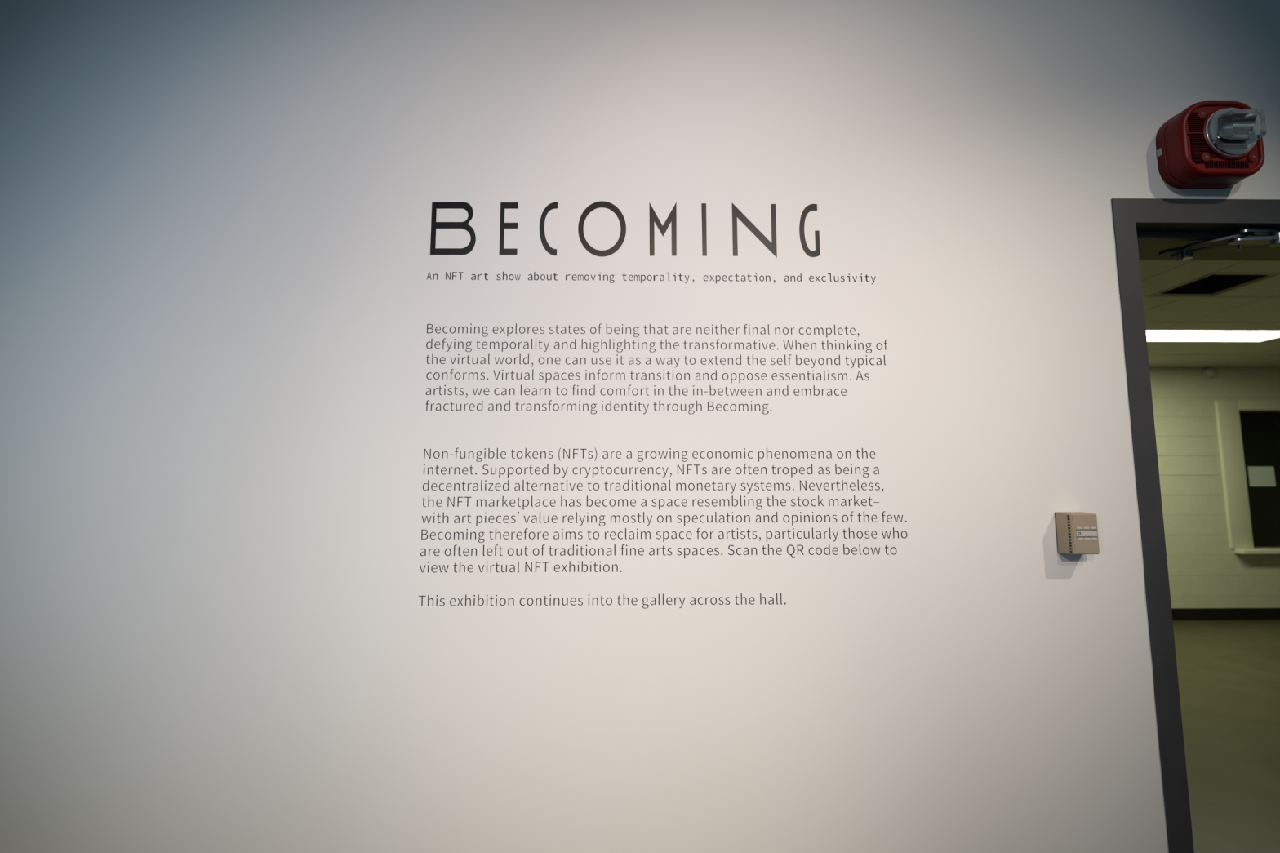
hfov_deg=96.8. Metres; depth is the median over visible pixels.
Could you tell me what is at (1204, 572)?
wall
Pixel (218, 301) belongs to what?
wall
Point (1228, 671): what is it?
floor
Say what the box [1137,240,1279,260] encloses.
trim
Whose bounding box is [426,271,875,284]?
subtitle lettering
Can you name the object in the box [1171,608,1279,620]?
baseboard
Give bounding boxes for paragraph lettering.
[419,448,906,573]
[426,323,887,414]
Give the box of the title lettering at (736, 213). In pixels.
[430,200,820,257]
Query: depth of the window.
6.46 m
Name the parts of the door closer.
fore arm, arm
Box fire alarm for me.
[1155,101,1266,189]
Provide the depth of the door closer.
1.42 m
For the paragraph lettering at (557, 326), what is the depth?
1.32 m
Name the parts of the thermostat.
plate, plate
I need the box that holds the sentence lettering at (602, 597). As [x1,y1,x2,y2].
[418,593,786,608]
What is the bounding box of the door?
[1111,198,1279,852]
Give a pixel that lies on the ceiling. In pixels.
(1255, 306)
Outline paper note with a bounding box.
[1247,466,1275,486]
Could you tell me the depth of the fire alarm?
1.33 m
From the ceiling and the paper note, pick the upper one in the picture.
the ceiling
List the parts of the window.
casing, sill, casing, pane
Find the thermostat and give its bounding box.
[1054,511,1099,554]
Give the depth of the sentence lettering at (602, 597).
1.27 m
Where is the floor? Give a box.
[1173,620,1279,852]
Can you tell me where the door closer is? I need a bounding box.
[1158,227,1279,262]
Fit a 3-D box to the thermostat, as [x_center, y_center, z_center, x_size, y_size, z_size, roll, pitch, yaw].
[0.979,0.239,1.273,0.060,0.091,0.050,0,-6,-1]
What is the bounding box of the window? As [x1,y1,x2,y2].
[1214,400,1279,554]
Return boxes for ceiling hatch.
[1148,271,1279,297]
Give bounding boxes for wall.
[0,0,1279,852]
[1149,366,1279,608]
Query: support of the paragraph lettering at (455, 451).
attached to the wall at (218, 301)
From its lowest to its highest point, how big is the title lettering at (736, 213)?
0.138 m
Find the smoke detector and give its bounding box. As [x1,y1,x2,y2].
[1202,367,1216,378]
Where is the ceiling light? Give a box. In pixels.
[1146,328,1279,342]
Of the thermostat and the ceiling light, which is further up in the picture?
the ceiling light
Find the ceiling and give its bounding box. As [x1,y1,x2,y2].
[1139,259,1279,367]

